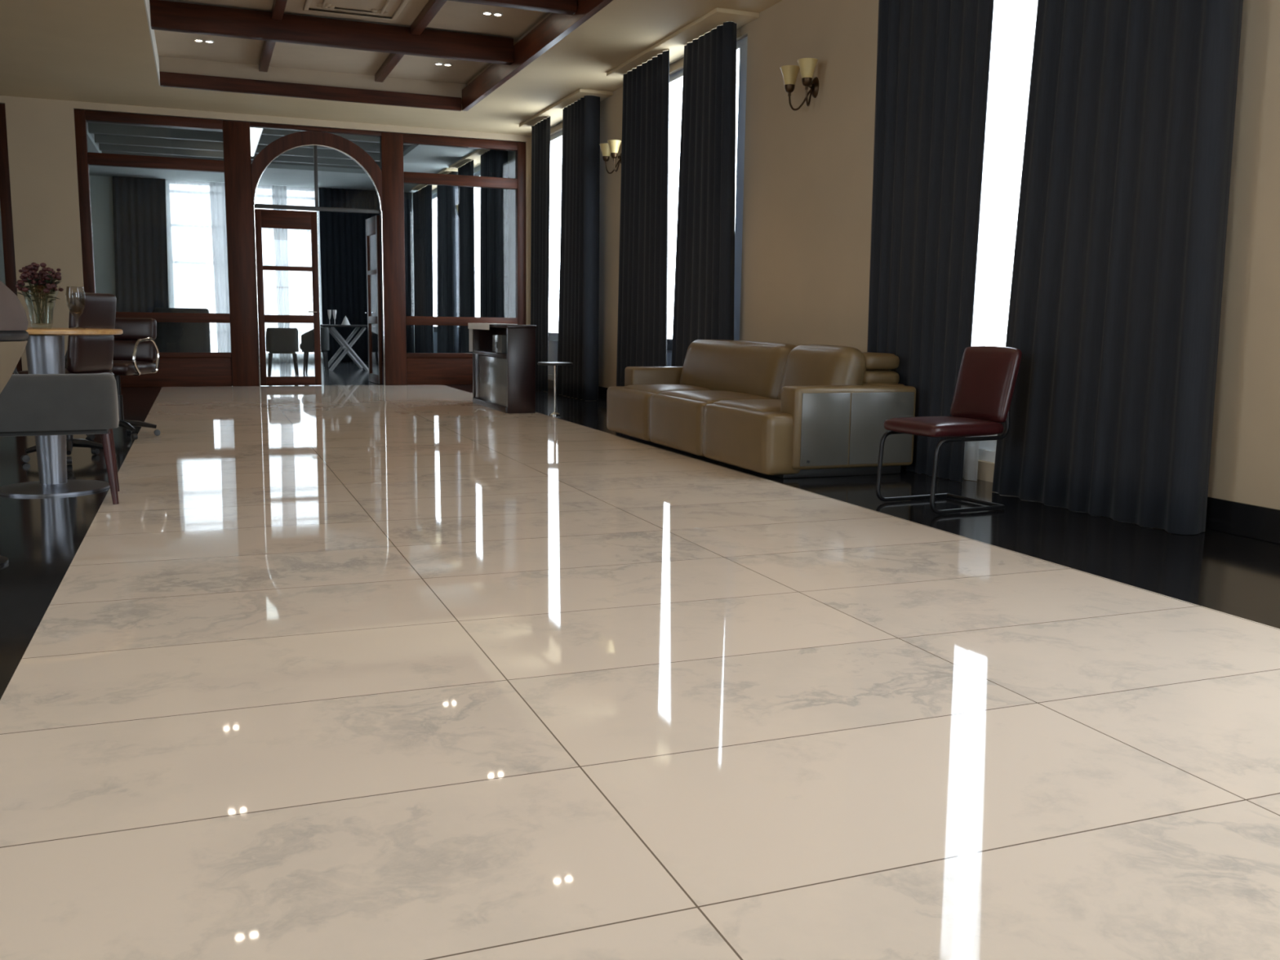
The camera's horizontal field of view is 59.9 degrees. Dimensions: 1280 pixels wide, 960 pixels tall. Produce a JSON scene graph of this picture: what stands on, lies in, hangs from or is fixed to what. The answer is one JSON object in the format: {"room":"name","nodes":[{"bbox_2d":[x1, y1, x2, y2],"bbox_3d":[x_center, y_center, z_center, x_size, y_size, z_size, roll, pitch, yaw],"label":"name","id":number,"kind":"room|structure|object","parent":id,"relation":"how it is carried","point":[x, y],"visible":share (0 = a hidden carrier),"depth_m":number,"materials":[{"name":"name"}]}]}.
{"room":"lobby","nodes":[
{"label":"lobby","id":0,"kind":"room"},
{"bbox_2d":[0,175,414,344],"bbox_3d":[-9.807,-4.595,22.870,10.980,4.300,0.140,-2,9,-21],"label":"wall","id":1,"kind":"structure","parent":0,"point":[100,187],"depth_m":22.34,"materials":[{"name":"beige paint"}]},
{"bbox_2d":[0,70,530,370],"bbox_3d":[-6.663,-3.407,14.932,10.700,4.300,0.160,-2,9,-21],"label":"wall","id":2,"kind":"structure","parent":0,"point":[41,132],"depth_m":14.45,"materials":[{"name":"paint"}]},
{"bbox_2d":[0,103,22,374],"bbox_3d":[-9.228,-2.954,13.984,2.400,3.600,0.140,-2,9,-21],"label":"window","id":3,"kind":"structure","parent":2,"relation":"in","point":[5,186],"depth_m":14.27,"materials":[{"name":"red wood"}]},
{"bbox_2d":[73,109,258,386],"bbox_3d":[-6.381,-3.073,15.094,2.155,3.600,0.140,-2,9,-21],"label":"window","id":4,"kind":"structure","parent":2,"relation":"in","point":[238,367],"depth_m":15.21,"materials":[{"name":"red wood"}]},
{"bbox_2d":[249,122,385,386],"bbox_3d":[-4.556,-3.149,15.805,1.765,3.600,0.151,-2,9,-21],"label":"door","id":5,"kind":"structure","parent":2,"relation":"in","point":[313,136],"depth_m":15.57,"materials":[{"name":"red wood"}]},
{"bbox_2d":[254,208,321,385],"bbox_3d":[-4.974,-2.566,15.727,0.840,2.444,0.138,-2,9,-21],"label":"door","id":6,"kind":"structure","parent":5,"relation":"attached to","point":[264,218],"depth_m":15.68,"materials":[{"name":"red wood"}]},
{"bbox_2d":[364,215,382,384],"bbox_3d":[-3.981,-2.680,16.624,0.138,2.444,0.840,-3,9,-24],"label":"door","id":7,"kind":"structure","parent":5,"relation":"attached to","point":[372,224],"depth_m":16.44,"materials":[{"name":"red wood"}]},
{"bbox_2d":[379,132,525,385],"bbox_3d":[-2.744,-3.224,16.512,2.130,3.600,0.140,-2,9,-21],"label":"window","id":8,"kind":"structure","parent":2,"relation":"in","point":[402,367],"depth_m":16.32,"materials":[{"name":"red wood"}]},
{"bbox_2d":[149,0,549,86],"bbox_3d":[-1.031,-4.031,6.319,4.280,0.110,17.100,-2,9,-21],"label":"ceiling","id":9,"kind":"structure","parent":0,"point":[453,16],"depth_m":12.43,"materials":[{"name":"paint"}]},
{"bbox_2d":[193,39,213,43],"bbox_3d":[-4.915,-4.948,12.516,0.210,0.012,0.100,-2,9,-21],"label":"recessed light","id":10,"kind":"object","parent":9,"relation":"in","point":[195,40],"visible":1,"depth_m":12.50,"materials":[{"name":"white plastic"}]},
{"bbox_2d":[258,0,287,71],"bbox_3d":[-1.634,-3.935,6.083,0.100,0.090,16.480,-2,9,-21],"label":"ceiling beam","id":11,"kind":"structure","parent":9,"relation":"attached to","point":[278,6],"depth_m":12.33,"materials":[{"name":"brown wood"}]},
{"bbox_2d":[149,0,513,65],"bbox_3d":[-3.106,-4.642,11.563,3.648,0.255,0.140,-2,9,-21],"label":"ceiling beam","id":12,"kind":"structure","parent":9,"relation":"attached to","point":[165,15],"depth_m":11.45,"materials":[{"name":"red wood"}]},
{"bbox_2d":[159,12,551,104],"bbox_3d":[-1.001,-3.880,6.397,3.758,0.270,16.580,-2,9,-21],"label":"trim","id":13,"kind":"structure","parent":9,"relation":"attached to","point":[171,64],"depth_m":13.92,"materials":[{"name":"paint"}]},
{"bbox_2d":[374,0,447,82],"bbox_3d":[-0.331,-3.990,6.591,0.100,0.090,16.480,-2,9,-21],"label":"ceiling beam","id":14,"kind":"structure","parent":9,"relation":"attached to","point":[430,10],"depth_m":11.53,"materials":[{"name":"brown wood"}]},
{"bbox_2d":[434,62,452,66],"bbox_3d":[-2.392,-5.053,13.500,0.210,0.012,0.100,-2,9,-21],"label":"recessed light","id":15,"kind":"object","parent":9,"relation":"in","point":[437,63],"visible":1,"depth_m":13.49,"materials":[{"name":"white plastic"}]},
{"bbox_2d":[482,11,502,16],"bbox_3d":[-1.491,-4.713,11.226,0.210,0.012,0.100,-2,9,-21],"label":"recessed light","id":16,"kind":"object","parent":9,"relation":"in","point":[495,14],"visible":1,"depth_m":11.22,"materials":[{"name":"white plastic"}]},
{"bbox_2d":[447,0,577,15],"bbox_3d":[-2.292,-4.334,9.509,3.648,0.255,0.140,-2,9,-21],"label":"ceiling beam","id":17,"kind":"structure","parent":9,"relation":"attached to","point":[559,6],"depth_m":10.01,"materials":[{"name":"red wood"}]},
{"bbox_2d":[0,0,782,192],"bbox_3d":[-4.185,-4.053,8.508,10.980,0.080,30.840,-2,9,-21],"label":"ceiling","id":18,"kind":"structure","parent":0,"point":[83,51],"depth_m":12.73,"materials":[{"name":"paint"}]},
{"bbox_2d":[112,176,168,312],"bbox_3d":[-10.134,-4.250,22.574,1.055,3.687,0.143,-2,9,-21],"label":"curtain","id":19,"kind":"object","parent":18,"relation":"hanging from","point":[140,212],"visible":0.74,"depth_m":22.47,"materials":[{"name":"black fabric"}]},
{"bbox_2d":[143,0,159,85],"bbox_3d":[-2.779,-3.760,5.667,0.092,0.350,16.500,-2,9,-21],"label":"trim","id":20,"kind":"structure","parent":18,"relation":"attached to","point":[147,5],"depth_m":11.43,"materials":[{"name":"white paint"}]},
{"bbox_2d":[165,179,215,313],"bbox_3d":[-9.301,-4.802,22.936,0.904,2.670,0.036,-2,9,-21],"label":"window","id":21,"kind":"structure","parent":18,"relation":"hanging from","point":[190,273],"depth_m":22.93,"materials":[{"name":"white glass"}]},
{"bbox_2d":[208,182,231,352],"bbox_3d":[-8.656,-4.319,23.199,0.500,3.687,0.045,-2,9,-21],"label":"sheer curtain","id":22,"kind":"object","parent":18,"relation":"hanging from","point":[217,192],"visible":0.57,"depth_m":23.13,"materials":[{"name":"white fabric"}]},
{"bbox_2d":[262,270,277,315],"bbox_3d":[-7.868,-3.984,23.626,0.262,0.929,0.036,-2,9,-21],"label":"sheer curtain","id":23,"kind":"object","parent":18,"relation":"hanging from","point":[268,277],"depth_m":23.63,"materials":[{"name":"white fabric"}]},
{"bbox_2d":[271,185,290,361],"bbox_3d":[-7.614,-4.362,23.605,0.300,3.687,0.048,-2,9,-21],"label":"sheer curtain","id":24,"kind":"object","parent":18,"relation":"hanging from","point":[278,193],"visible":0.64,"depth_m":23.58,"materials":[{"name":"white fabric"}]},
{"bbox_2d":[287,228,311,266],"bbox_3d":[-7.268,-4.953,23.719,0.479,0.782,0.036,-2,9,-21],"label":"window","id":25,"kind":"structure","parent":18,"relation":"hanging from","point":[300,250],"depth_m":23.72,"materials":[{"name":"white glass"}]},
{"bbox_2d":[288,271,313,315],"bbox_3d":[-7.285,-4.015,23.853,0.486,0.926,0.036,-2,9,-21],"label":"sheer curtain","id":26,"kind":"object","parent":18,"relation":"hanging from","point":[300,282],"depth_m":23.85,"materials":[{"name":"white fabric"}]},
{"bbox_2d":[286,186,319,206],"bbox_3d":[-7.165,-6.020,23.600,0.657,0.387,0.036,-2,9,-21],"label":"window","id":27,"kind":"structure","parent":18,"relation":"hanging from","point":[295,196],"depth_m":23.58,"materials":[{"name":"white glass"}]},
{"bbox_2d":[159,71,462,111],"bbox_3d":[-4.054,-4.877,13.970,3.648,0.162,0.070,-2,9,-21],"label":"ceiling beam","id":28,"kind":"structure","parent":18,"relation":"attached to","point":[167,79],"depth_m":13.89,"materials":[{"name":"red wood"}]},
{"bbox_2d":[318,187,414,362],"bbox_3d":[-5.930,-4.423,24.197,1.975,3.687,0.129,-2,9,-21],"label":"curtain","id":29,"kind":"object","parent":18,"relation":"hanging from","point":[343,244],"visible":0.6,"depth_m":24.04,"materials":[{"name":"black fabric"}]},
{"bbox_2d":[411,167,457,191],"bbox_3d":[-3.990,-5.927,21.967,0.420,0.040,3.600,-2,9,-21],"label":"rail","id":30,"kind":"object","parent":18,"relation":"attached to","point":[446,171],"visible":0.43,"depth_m":22.59,"materials":[{"name":"paint"}]},
{"bbox_2d":[413,184,433,352],"bbox_3d":[-4.535,-4.289,23.528,0.207,3.652,2.124,-2,9,-21],"label":"curtain","id":31,"kind":"object","parent":30,"relation":"hanging from","point":[422,198],"visible":0.91,"depth_m":23.32,"materials":[{"name":"black fabric"}]},
{"bbox_2d":[437,171,458,352],"bbox_3d":[-3.751,-3.970,21.391,0.188,3.652,1.673,-3,9,-26],"label":"curtain","id":32,"kind":"object","parent":30,"relation":"hanging from","point":[447,196],"visible":0.76,"depth_m":21.05,"materials":[{"name":"black fabric"}]},
{"bbox_2d":[448,148,490,168],"bbox_3d":[-2.686,-5.434,18.675,0.420,0.040,3.150,-2,9,-21],"label":"rail","id":33,"kind":"object","parent":18,"relation":"attached to","point":[475,156],"visible":0.28,"depth_m":18.94,"materials":[{"name":"paint"}]},
{"bbox_2d":[457,160,475,352],"bbox_3d":[-3.021,-3.719,19.716,0.203,3.652,1.305,-2,9,-21],"label":"curtain","id":34,"kind":"object","parent":33,"relation":"hanging from","point":[466,264],"visible":0.78,"depth_m":19.62,"materials":[{"name":"black fabric"}]},
{"bbox_2d":[480,149,508,317],"bbox_3d":[-2.409,-3.487,18.168,0.205,3.652,1.303,-2,9,-21],"label":"curtain","id":35,"kind":"object","parent":33,"relation":"hanging from","point":[494,243],"visible":0.62,"depth_m":17.70,"materials":[{"name":"black fabric"}]},
{"bbox_2d":[462,0,613,111],"bbox_3d":[0.700,-3.861,7.030,0.072,0.261,16.500,-2,9,-21],"label":"trim","id":36,"kind":"structure","parent":18,"relation":"attached to","point":[556,26],"depth_m":11.57,"materials":[{"name":"brown wood"}]},
{"bbox_2d":[519,88,613,128],"bbox_3d":[-1.013,-4.803,14.453,0.420,0.040,2.720,-2,9,-21],"label":"rail","id":37,"kind":"object","parent":18,"relation":"attached to","point":[554,111],"visible":0.72,"depth_m":14.16,"materials":[{"name":"paint"}]},
{"bbox_2d":[530,116,550,391],"bbox_3d":[-1.324,-3.078,15.436,0.200,3.652,0.963,-2,9,-21],"label":"curtain","id":38,"kind":"object","parent":37,"relation":"hanging from","point":[540,131],"visible":0.94,"depth_m":15.34,"materials":[{"name":"black fabric"}]},
{"bbox_2d":[556,95,599,400],"bbox_3d":[-0.807,-2.881,14.120,0.208,3.652,1.273,-2,9,-21],"label":"curtain","id":39,"kind":"object","parent":37,"relation":"hanging from","point":[578,344],"visible":1,"depth_m":13.76,"materials":[{"name":"black fabric"}]},
{"bbox_2d":[606,7,759,77],"bbox_3d":[0.342,-4.291,11.032,0.420,0.040,2.850,-2,9,-21],"label":"rail","id":40,"kind":"object","parent":18,"relation":"attached to","point":[675,42],"visible":0.71,"depth_m":10.49,"materials":[{"name":"paint"}]},
{"bbox_2d":[616,49,669,386],"bbox_3d":[0.083,-2.546,11.880,0.204,3.652,1.484,-2,9,-21],"label":"curtain","id":41,"kind":"object","parent":40,"relation":"hanging from","point":[642,329],"visible":0.87,"depth_m":11.74,"materials":[{"name":"black fabric"}]},
{"bbox_2d":[671,22,737,366],"bbox_3d":[0.608,-2.365,10.675,0.136,3.652,1.314,-2,9,-21],"label":"curtain","id":42,"kind":"object","parent":40,"relation":"hanging from","point":[704,282],"visible":0.79,"depth_m":10.47,"materials":[{"name":"black fabric"}]},
{"bbox_3d":[2.239,-3.574,6.244,0.420,0.040,3.050,-2,9,-21],"label":"curtain pelmet","id":43,"kind":"object","parent":18,"relation":"attached to","visible":0},
{"bbox_2d":[866,0,994,481],"bbox_3d":[1.905,-1.876,7.403,0.134,3.652,1.283,-2,9,-21],"label":"curtain","id":44,"kind":"object","parent":43,"relation":"hanging from","point":[933,56],"visible":0.81,"depth_m":7.32,"materials":[{"name":"black fabric"}]},
{"bbox_2d":[962,0,1008,480],"bbox_3d":[2.053,-1.842,7.238,0.058,3.637,0.860,-2,9,-21],"label":"window","id":45,"kind":"structure","parent":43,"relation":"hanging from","point":[1000,15],"depth_m":6.93,"materials":[{"name":"white glass"}]},
{"bbox_2d":[1004,0,1037,346],"bbox_3d":[2.488,-1.677,6.137,0.060,3.637,1.250,-2,9,-21],"label":"sheer curtain","id":46,"kind":"object","parent":43,"relation":"hanging from","point":[1033,3],"visible":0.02,"depth_m":6.61,"materials":[{"name":"white fabric"}]},
{"bbox_2d":[991,0,1243,534],"bbox_3d":[2.481,-1.641,5.830,0.202,3.652,1.444,-2,9,-21],"label":"curtain","id":47,"kind":"object","parent":43,"relation":"hanging from","point":[1116,297],"visible":0.96,"depth_m":5.70,"materials":[{"name":"black fabric"}]},
{"bbox_2d":[0,361,1279,959],"bbox_3d":[-4.239,-0.302,9.048,10.980,0.100,30.840,-2,9,-21],"label":"floor","id":48,"kind":"structure","parent":0,"point":[424,672],"depth_m":2.92,"materials":[{"name":"tile"}]},
{"bbox_2d":[0,280,28,566],"bbox_3d":[-2.665,-0.240,4.316,0.548,1.170,0.548,-2,9,-21],"label":"armchair","id":49,"kind":"object","parent":48,"relation":"on","point":[14,322],"visible":1,"depth_m":4.26,"materials":[{"name":"grey fabric"}]},
{"bbox_2d":[0,372,119,504],"bbox_3d":[-3.154,-0.230,5.904,0.700,0.687,0.578,-3,9,-24],"label":"armchair","id":50,"kind":"object","parent":48,"relation":"on","point":[31,404],"visible":1,"depth_m":5.67,"materials":[{"name":"grey fabric"}]},
{"bbox_2d":[0,327,123,497],"bbox_3d":[-3.338,-0.398,6.274,0.800,0.905,0.800,-2,9,-21],"label":"pedestal table","id":51,"kind":"object","parent":48,"relation":"on","point":[45,347],"visible":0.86,"depth_m":6.20,"materials":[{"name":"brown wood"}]},
{"bbox_2d":[15,262,63,328],"bbox_3d":[-3.346,-1.029,6.199,0.234,0.366,0.265,-2,9,-21],"label":"flower vase","id":52,"kind":"object","parent":51,"relation":"on","point":[37,279],"visible":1,"depth_m":6.15,"materials":[{"name":"clear glass"}]},
{"bbox_2d":[13,292,116,464],"bbox_3d":[-3.895,-0.702,7.543,0.579,1.128,0.569,2,8,8],"label":"office chair","id":53,"kind":"object","parent":48,"relation":"on","point":[93,353],"visible":0.45,"depth_m":7.41,"materials":[{"name":"red leather"}]},
{"bbox_2d":[85,317,160,439],"bbox_3d":[-4.231,-0.825,8.961,0.569,0.958,0.579,2,8,6],"label":"office chair","id":54,"kind":"object","parent":48,"relation":"on","point":[135,350],"visible":0.63,"depth_m":9.07,"materials":[{"name":"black leather"}]},
{"bbox_2d":[151,307,210,352],"bbox_3d":[-7.011,-2.073,16.937,0.780,1.082,0.698,-4,10,-31],"label":"armchair","id":55,"kind":"object","parent":48,"relation":"on","point":[181,337],"visible":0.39,"depth_m":16.62,"materials":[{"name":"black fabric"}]},
{"bbox_2d":[265,327,298,376],"bbox_3d":[-5.936,-2.127,18.440,0.500,0.792,0.478,-2,9,-21],"label":"armchair","id":56,"kind":"object","parent":48,"relation":"on","point":[277,340],"visible":1,"depth_m":18.21,"materials":[{"name":"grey fabric"}]},
{"bbox_2d":[299,327,329,373],"bbox_3d":[-5.681,-2.267,19.399,0.478,0.802,0.500,-1,8,-11],"label":"armchair","id":57,"kind":"object","parent":48,"relation":"on","point":[307,344],"visible":0.91,"depth_m":19.18,"materials":[{"name":"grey fabric"}]},
{"bbox_2d":[320,324,375,370],"bbox_3d":[-5.534,-2.473,20.786,0.980,0.854,1.200,-2,9,-21],"label":"trestle table","id":58,"kind":"object","parent":48,"relation":"on","point":[344,343],"visible":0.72,"depth_m":20.41,"materials":[{"name":"grey metal"}]},
{"bbox_2d":[327,309,331,324],"bbox_3d":[-5.668,-2.971,20.278,0.070,0.270,0.069,-2,9,-21],"label":"champagne flute","id":59,"kind":"object","parent":58,"relation":"on","point":[329,312],"visible":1,"depth_m":20.25,"materials":[{"name":"clear glass"}]},
{"bbox_2d":[332,310,336,324],"bbox_3d":[-5.584,-2.974,20.311,0.070,0.270,0.069,-2,9,-21],"label":"champagne flute","id":60,"kind":"object","parent":58,"relation":"on","point":[333,311],"visible":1,"depth_m":20.28,"materials":[{"name":"clear glass"}]},
{"bbox_2d":[341,315,350,324],"bbox_3d":[-5.417,-2.939,20.437,0.170,0.170,0.162,-2,9,-21],"label":"folded napkin","id":61,"kind":"object","parent":58,"relation":"on","point":[345,322],"visible":0.87,"depth_m":20.40,"materials":[{"name":"white fabric"}]},
{"bbox_2d":[472,324,536,413],"bbox_3d":[-1.555,-1.284,12.522,0.325,0.930,1.670,-2,9,-21],"label":"reception desk","id":62,"kind":"object","parent":48,"relation":"on","point":[505,383],"depth_m":11.85,"materials":[{"name":"brown wood"}]},
{"bbox_2d":[473,350,506,358],"bbox_3d":[-1.565,-1.417,12.498,0.270,0.040,1.550,-2,9,-21],"label":"shelf","id":63,"kind":"object","parent":62,"relation":"attached to","point":[477,353],"depth_m":12.66,"materials":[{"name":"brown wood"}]},
{"bbox_2d":[467,323,517,351],"bbox_3d":[-1.706,-1.632,12.790,0.325,0.338,1.049,-2,9,-21],"label":"cloth","id":64,"kind":"object","parent":62,"relation":"on","point":[470,326],"visible":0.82,"depth_m":12.83,"materials":[{"name":"fabric"}]},
{"bbox_2d":[492,334,506,353],"bbox_3d":[-1.503,-1.504,12.266,0.176,0.200,0.400,-2,9,-21],"label":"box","id":65,"kind":"object","parent":62,"relation":"on","point":[499,341],"visible":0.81,"depth_m":12.11,"materials":[{"name":"silver metal"}]},
{"bbox_2d":[537,361,573,415],"bbox_3d":[-0.888,-0.953,11.625,0.370,0.550,0.370,-2,9,-21],"label":"side table","id":66,"kind":"object","parent":48,"relation":"on","point":[554,364],"visible":1,"depth_m":11.59,"materials":[{"name":"silver metal"}]},
{"bbox_2d":[606,339,915,478],"bbox_3d":[0.773,-0.648,8.626,1.137,0.847,3.132,-2,9,-21],"label":"sofa","id":67,"kind":"object","parent":48,"relation":"on","point":[783,411],"visible":1,"depth_m":7.53,"materials":[{"name":"beige leather"}]},
{"bbox_2d":[680,339,796,399],"bbox_3d":[0.792,-0.878,9.060,0.342,0.514,1.810,-2,9,-21],"label":"cushion","id":68,"kind":"object","parent":67,"relation":"on","point":[755,368],"depth_m":8.78,"materials":[{"name":"beige leather"}]},
{"bbox_2d":[777,344,866,399],"bbox_3d":[1.277,-0.695,7.835,0.342,0.514,0.830,-2,9,-21],"label":"cushion","id":69,"kind":"object","parent":67,"relation":"on","point":[806,365],"depth_m":7.60,"materials":[{"name":"beige leather"}]},
{"bbox_2d":[875,346,1022,514],"bbox_3d":[1.711,-0.296,6.132,0.618,0.881,0.474,-3,9,-26],"label":"chair","id":70,"kind":"object","parent":48,"relation":"on","point":[987,377],"visible":1,"depth_m":6.08,"materials":[{"name":"red leather"}]},
{"bbox_2d":[431,0,1279,509],"bbox_3d":[0.864,-2.680,10.638,0.140,4.300,30.700,-2,9,-21],"label":"wall","id":71,"kind":"structure","parent":0,"point":[808,171],"depth_m":8.67,"materials":[{"name":"paint"}]},
{"bbox_2d":[431,193,437,352],"bbox_3d":[-4.184,-4.292,23.438,0.060,3.460,2.600,-2,9,-21],"label":"window","id":72,"kind":"structure","parent":71,"relation":"in","point":[434,197],"depth_m":24.22,"materials":[{"name":"paint"}]},
{"bbox_2d":[473,171,480,176],"bbox_3d":[-2.797,-3.769,19.939,0.060,3.460,2.600,-2,9,-21],"label":"window","id":73,"kind":"structure","parent":71,"relation":"in","point":[478,174],"depth_m":19.97,"materials":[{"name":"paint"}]},
{"bbox_2d":[547,129,562,379],"bbox_3d":[-0.946,-3.070,15.265,0.060,3.460,2.750,-2,9,-21],"label":"window","id":74,"kind":"structure","parent":71,"relation":"in","point":[553,337],"depth_m":16.16,"materials":[{"name":"paint"}]},
{"bbox_2d":[599,139,621,173],"bbox_3d":[-0.314,-3.775,13.016,0.242,0.342,0.444,-2,9,-21],"label":"wall sconce","id":75,"kind":"object","parent":71,"relation":"attached to","point":[611,148],"visible":0.96,"depth_m":13.02,"materials":[{"name":"brown metal"}]},
{"bbox_2d":[666,35,747,366],"bbox_3d":[0.489,-2.527,11.642,0.060,3.460,2.920,-2,9,-21],"label":"window","id":76,"kind":"structure","parent":71,"relation":"in","point":[742,44],"depth_m":10.41,"materials":[{"name":"paint"}]},
{"bbox_2d":[780,57,818,110],"bbox_3d":[1.306,-3.164,8.927,0.242,0.342,0.444,-2,9,-21],"label":"wall sconce","id":77,"kind":"object","parent":71,"relation":"attached to","point":[806,67],"visible":1,"depth_m":8.94,"materials":[{"name":"beige glass"}]},
{"bbox_2d":[598,386,1279,544],"bbox_3d":[2.338,-0.033,6.921,0.018,0.160,22.050,-2,9,-21],"label":"baseboard","id":78,"kind":"structure","parent":71,"relation":"attached to","point":[1246,520],"depth_m":5.40,"materials":[{"name":"black wood"}]},
{"bbox_2d":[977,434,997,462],"bbox_3d":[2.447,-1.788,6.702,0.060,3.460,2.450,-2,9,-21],"label":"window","id":79,"kind":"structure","parent":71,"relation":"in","point":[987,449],"depth_m":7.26,"materials":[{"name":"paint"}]},
{"bbox_3d":[-6.345,-5.829,18.171,5.430,0.080,5.500,-2,9,-21],"label":"ceiling","id":80,"kind":"structure","parent":0,"visible":0},
{"bbox_2d":[88,122,380,152],"bbox_3d":[-6.315,-5.633,18.114,4.830,0.290,0.120,-2,9,-21],"label":"ceiling beam","id":81,"kind":"structure","parent":80,"relation":"attached to","point":[93,128],"depth_m":17.65,"materials":[{"name":"grey"}]},
{"bbox_2d":[249,127,263,156],"bbox_3d":[-6.297,-5.438,17.868,0.300,0.026,3.240,-2,9,-21],"label":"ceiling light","id":82,"kind":"object","parent":81,"relation":"attached to","point":[255,133],"visible":0.25,"depth_m":17.38,"materials":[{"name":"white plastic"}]},
{"bbox_2d":[93,133,380,161],"bbox_3d":[-6.716,-5.785,19.127,4.830,0.290,0.120,-2,9,-21],"label":"ceiling beam","id":83,"kind":"structure","parent":80,"relation":"attached to","point":[99,138],"depth_m":18.74,"materials":[{"name":"grey"}]},
{"bbox_2d":[98,143,380,168],"bbox_3d":[-7.045,-5.909,19.956,4.830,0.290,0.120,-2,9,-21],"label":"ceiling beam","id":84,"kind":"structure","parent":80,"relation":"attached to","point":[103,147],"depth_m":19.63,"materials":[{"name":"grey"}]},
{"bbox_2d":[86,122,410,168],"bbox_3d":[-6.348,-5.655,18.195,4.930,0.270,5.000,-2,9,-21],"label":"trim","id":85,"kind":"structure","parent":80,"relation":"attached to","point":[405,146],"depth_m":20.13,"materials":[{"name":"grey"}]},
{"bbox_2d":[86,120,413,145],"bbox_3d":[-5.914,-5.482,17.101,4.830,0.290,0.120,-2,9,-21],"label":"ceiling beam","id":86,"kind":"structure","parent":80,"relation":"attached to","point":[265,131],"depth_m":17.22,"materials":[{"name":"grey"}]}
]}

